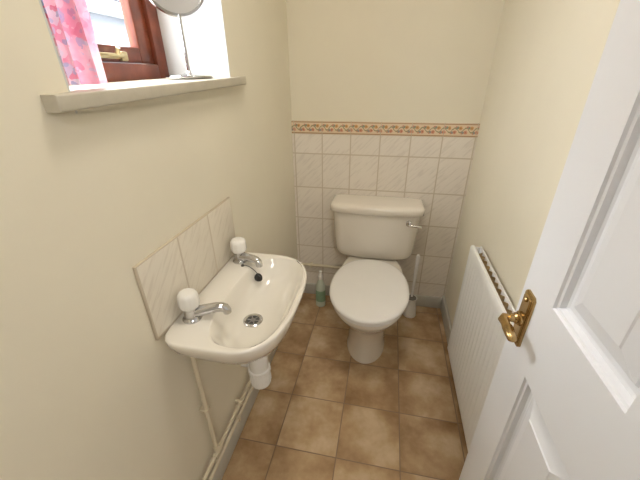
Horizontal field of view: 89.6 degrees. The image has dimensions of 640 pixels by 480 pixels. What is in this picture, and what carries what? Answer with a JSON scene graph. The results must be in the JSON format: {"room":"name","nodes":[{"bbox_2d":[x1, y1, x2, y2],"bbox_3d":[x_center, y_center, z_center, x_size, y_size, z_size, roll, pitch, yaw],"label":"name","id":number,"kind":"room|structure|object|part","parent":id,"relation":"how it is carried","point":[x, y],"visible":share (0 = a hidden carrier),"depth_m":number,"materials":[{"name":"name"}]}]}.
{"room":"bathroom","nodes":[
{"label":"bathroom","id":0,"kind":"room"},
{"bbox_2d":[0,0,297,479],"bbox_3d":[-0.509,-0.269,0.970,0.328,2.360,2.170,5,27,10],"label":"wall","id":1,"kind":"structure","parent":0,"point":[88,390],"depth_m":0.68,"materials":[{"name":"paint"}]},
{"bbox_2d":[41,0,107,84],"bbox_3d":[-0.448,-0.605,0.439,0.048,0.708,0.104,5,27,10],"label":"curtain","id":2,"kind":"object","parent":1,"relation":"hanging from","point":[69,21],"visible":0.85,"depth_m":0.57,"materials":[{"name":"fabric"}]},
{"bbox_2d":[40,0,245,112],"bbox_3d":[-0.482,-0.709,0.682,0.302,0.748,0.737,5,27,10],"label":"window","id":3,"kind":"structure","parent":1,"relation":"in","point":[146,79],"depth_m":0.90,"materials":[{"name":"brown wood"}]},
{"bbox_3d":[-0.610,-0.734,0.694,0.032,0.608,0.513,5,27,10],"label":"sash","id":4,"kind":"part","parent":3,"relation":"part of","materials":[{"name":"brown wood"}]},
{"bbox_3d":[-0.479,-0.398,0.841,0.302,0.050,0.737,5,27,10],"label":"sill","id":5,"kind":"part","parent":3,"relation":"part of","materials":[{"name":"stone"}]},
{"bbox_2d":[149,0,212,78],"bbox_3d":[-0.398,-0.640,0.909,0.139,0.328,0.136,5,27,10],"label":"vanity mirror","id":6,"kind":"object","parent":3,"relation":"on","point":[180,9],"visible":1,"depth_m":0.91,"materials":[{"name":"silver metal"}]},
{"bbox_2d":[154,0,199,12],"bbox_3d":[-0.399,-0.709,0.874,0.158,0.158,0.014,-14,30,-24],"label":"mirror glass","id":7,"kind":"object","parent":6,"relation":"attached to","point":[166,6],"depth_m":0.90,"materials":[{"name":"silver mirror"}]},
{"bbox_3d":[-0.398,-0.572,0.944,0.009,0.151,0.009,5,27,10],"label":"stem","id":8,"kind":"part","parent":6,"relation":"part of","materials":[{"name":"silver metal"}]},
{"bbox_2d":[132,197,234,339],"bbox_3d":[-0.365,0.051,0.969,0.008,0.216,0.474,5,27,10],"label":"backsplash","id":9,"kind":"structure","parent":1,"relation":"attached to","point":[193,257],"depth_m":0.89,"materials":[{"name":"tile"}]},
{"bbox_2d":[190,357,219,452],"bbox_3d":[-0.378,0.537,1.048,0.032,0.485,0.021,5,27,10],"label":"riser pipe","id":10,"kind":"object","parent":1,"relation":"attached to","point":[204,408],"visible":0.9,"depth_m":1.04,"materials":[{"name":"beige metal"}]},
{"bbox_2d":[202,379,250,479],"bbox_3d":[-0.325,0.651,1.381,0.034,0.023,1.900,5,27,10],"label":"pipe","id":11,"kind":"object","parent":1,"relation":"attached to","point":[239,402],"visible":0.43,"depth_m":1.23,"materials":[{"name":"beige metal"}]},
{"bbox_2d":[208,385,253,479],"bbox_3d":[-0.325,0.692,1.402,0.034,0.023,1.900,5,27,10],"label":"pipe","id":12,"kind":"object","parent":1,"relation":"attached to","point":[238,416],"visible":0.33,"depth_m":1.26,"materials":[{"name":"beige metal"}]},
{"bbox_2d":[165,237,306,389],"bbox_3d":[-0.212,0.293,1.059,0.313,0.472,0.485,5,27,10],"label":"basin","id":13,"kind":"object","parent":1,"relation":"attached to","point":[237,318],"visible":1,"depth_m":0.99,"materials":[{"name":"white ceramic"},{"name":"chrome"}]},
{"bbox_2d":[177,288,231,323],"bbox_3d":[-0.314,0.176,0.869,0.130,0.088,0.069,5,27,10],"label":"tap","id":14,"kind":"object","parent":13,"relation":"on","point":[188,300],"depth_m":0.87,"materials":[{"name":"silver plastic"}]},
{"bbox_2d":[230,237,262,267],"bbox_3d":[-0.255,0.043,1.128,0.127,0.088,0.076,5,27,10],"label":"tap","id":15,"kind":"object","parent":13,"relation":"on","point":[238,245],"depth_m":1.12,"materials":[{"name":"silver plastic"}]},
{"bbox_2d":[241,264,261,281],"bbox_3d":[-0.241,0.117,1.125,0.078,0.053,0.030,6,28,13],"label":"plug","id":16,"kind":"object","parent":13,"relation":"in","point":[258,277],"visible":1,"depth_m":1.12,"materials":[{"name":"black rubber"}]},
{"bbox_2d":[207,346,277,479],"bbox_3d":[-0.333,0.758,1.439,0.016,0.100,1.942,5,27,10],"label":"baseboard","id":17,"kind":"structure","parent":1,"relation":"attached to","point":[219,473],"depth_m":1.34,"materials":[{"name":"grey wood"}]},
{"bbox_2d":[222,293,467,479],"bbox_3d":[0.097,1.243,0.700,1.860,0.100,3.750,5,27,10],"label":"floor","id":18,"kind":"structure","parent":0,"point":[323,413],"depth_m":1.48,"materials":[{"name":"tile"}]},
{"bbox_2d":[316,270,324,306],"bbox_3d":[0.003,0.318,2.110,0.064,0.270,0.055,5,27,10],"label":"bottle","id":19,"kind":"object","parent":18,"relation":"on","point":[320,286],"visible":1,"depth_m":2.10,"materials":[{"name":"plastic"}]},
{"bbox_2d":[329,194,424,363],"bbox_3d":[0.266,0.242,1.719,0.510,0.755,0.750,5,27,10],"label":"toilet","id":20,"kind":"object","parent":18,"relation":"on","point":[369,293],"visible":1,"depth_m":1.72,"materials":[{"name":"ceramic"},{"name":"plastic"},{"name":"chrome"}]},
{"bbox_3d":[0.242,0.257,1.597,0.372,0.017,0.498,5,27,10],"label":"seat","id":21,"kind":"part","parent":20,"relation":"part of","materials":[{"name":"plastic"}]},
{"bbox_3d":[0.244,0.230,1.595,0.386,0.029,0.534,5,27,10],"label":"seat lid","id":22,"kind":"part","parent":20,"relation":"part of","materials":[{"name":"plastic"}]},
{"bbox_3d":[0.317,-0.194,1.796,0.510,0.050,0.206,5,27,10],"label":"cistern lid","id":23,"kind":"part","parent":20,"relation":"part of","materials":[{"name":"white ceramic"}]},
{"bbox_3d":[0.497,-0.080,1.706,0.082,0.032,0.041,5,27,10],"label":"flush handle","id":24,"kind":"part","parent":20,"relation":"part of","materials":[{"name":"silver metal"}]},
{"bbox_2d":[403,294,416,317],"bbox_3d":[0.576,0.420,2.050,0.082,0.132,0.082,5,27,10],"label":"toilet brush holder","id":25,"kind":"object","parent":18,"relation":"on","point":[410,311],"visible":0.7,"depth_m":2.03,"materials":[{"name":"white plastic"}]},
{"bbox_2d":[409,254,419,300],"bbox_3d":[0.574,0.277,1.977,0.056,0.428,0.056,5,27,10],"label":"toilet brush","id":26,"kind":"object","parent":25,"relation":"in","point":[412,297],"visible":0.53,"depth_m":1.95,"materials":[{"name":"white plastic"}]},
{"bbox_2d":[286,0,504,122],"bbox_3d":[0.334,-0.673,1.746,0.978,2.360,0.120,5,27,10],"label":"wall","id":27,"kind":"structure","parent":0,"point":[430,61],"depth_m":1.57,"materials":[{"name":"paint"}]},
{"bbox_2d":[301,262,341,268],"bbox_3d":[0.010,0.172,2.156,0.330,0.028,0.032,5,27,10],"label":"pipe","id":28,"kind":"object","parent":27,"relation":"attached to","point":[311,264],"visible":0.79,"depth_m":2.15,"materials":[{"name":"beige metal"}]},
{"bbox_2d":[304,283,441,307],"bbox_3d":[0.330,0.374,2.197,0.946,0.085,0.014,5,27,10],"label":"baseboard","id":29,"kind":"structure","parent":27,"relation":"attached to","point":[422,300],"depth_m":2.13,"materials":[{"name":"grey wood"}]},
{"bbox_2d":[292,134,476,296],"bbox_3d":[0.327,-0.078,1.979,0.978,1.088,0.008,5,27,10],"label":"wall tiles","id":30,"kind":"object","parent":27,"relation":"attached to","point":[435,171],"depth_m":1.85,"materials":[{"name":"tile"}]},
{"bbox_2d":[291,120,479,137],"bbox_3d":[0.321,-0.593,1.715,0.978,0.069,0.011,5,27,10],"label":"trim","id":31,"kind":"structure","parent":27,"relation":"attached to","point":[423,129],"depth_m":1.70,"materials":[{"name":"tile"}]},
{"bbox_2d":[445,0,619,324],"bbox_3d":[0.669,-0.170,0.752,0.120,2.360,2.170,5,27,10],"label":"wall","id":32,"kind":"structure","parent":0,"point":[548,53],"depth_m":1.06,"materials":[{"name":"paint"}]},
{"bbox_2d":[440,296,451,343],"bbox_3d":[0.610,0.837,1.265,0.016,0.100,1.942,5,27,10],"label":"baseboard","id":33,"kind":"structure","parent":32,"relation":"attached to","point":[444,310],"depth_m":1.94,"materials":[{"name":"grey wood"}]},
{"bbox_2d":[447,245,514,450],"bbox_3d":[0.587,0.490,1.112,0.062,0.598,0.895,5,27,10],"label":"radiator","id":34,"kind":"object","parent":32,"relation":"attached to","point":[477,339],"visible":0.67,"depth_m":1.21,"materials":[{"name":"metal"}]},
{"bbox_3d":[0.597,0.491,1.110,0.006,0.598,0.895,5,27,10],"label":"panel","id":35,"kind":"part","parent":34,"relation":"part of","materials":[{"name":"metal"}]},
{"bbox_3d":[-0.074,0.247,-0.052,0.978,2.360,0.100,5,27,10],"label":"wall","id":36,"kind":"structure","parent":0,"visible":0},
{"bbox_2d":[459,0,639,479],"bbox_3d":[0.342,0.231,0.339,0.090,2.014,0.720,5,27,10],"label":"door","id":37,"kind":"structure","parent":36,"relation":"in","point":[562,402],"depth_m":0.47,"materials":[{"name":"white wood"}]},
{"bbox_3d":[0.378,0.169,0.633,0.044,0.030,0.083,5,27,10],"label":"lever","id":38,"kind":"part","parent":37,"relation":"part of","materials":[{"name":"gold metal"}]},
{"bbox_3d":[0.406,0.159,0.651,0.012,0.124,0.041,5,27,10],"label":"handle","id":39,"kind":"part","parent":37,"relation":"part of","materials":[{"name":"gold metal"}]},
{"label":"outside","id":40,"kind":"structure","parent":0,"visible":0},
{"bbox_3d":[-5.109,-1.794,7.119,11.120,0.180,24.000,5,27,10],"label":"ground","id":41,"kind":"structure","parent":40,"visible":0},
{"bbox_2d":[86,0,135,63],"bbox_3d":[-5.431,-4.242,7.085,4.500,4.220,12.400,5,27,10],"label":"house","id":42,"kind":"structure","parent":41,"relation":"on","point":[106,16],"depth_m":5.60,"materials":[{"name":"stone"}]}
]}

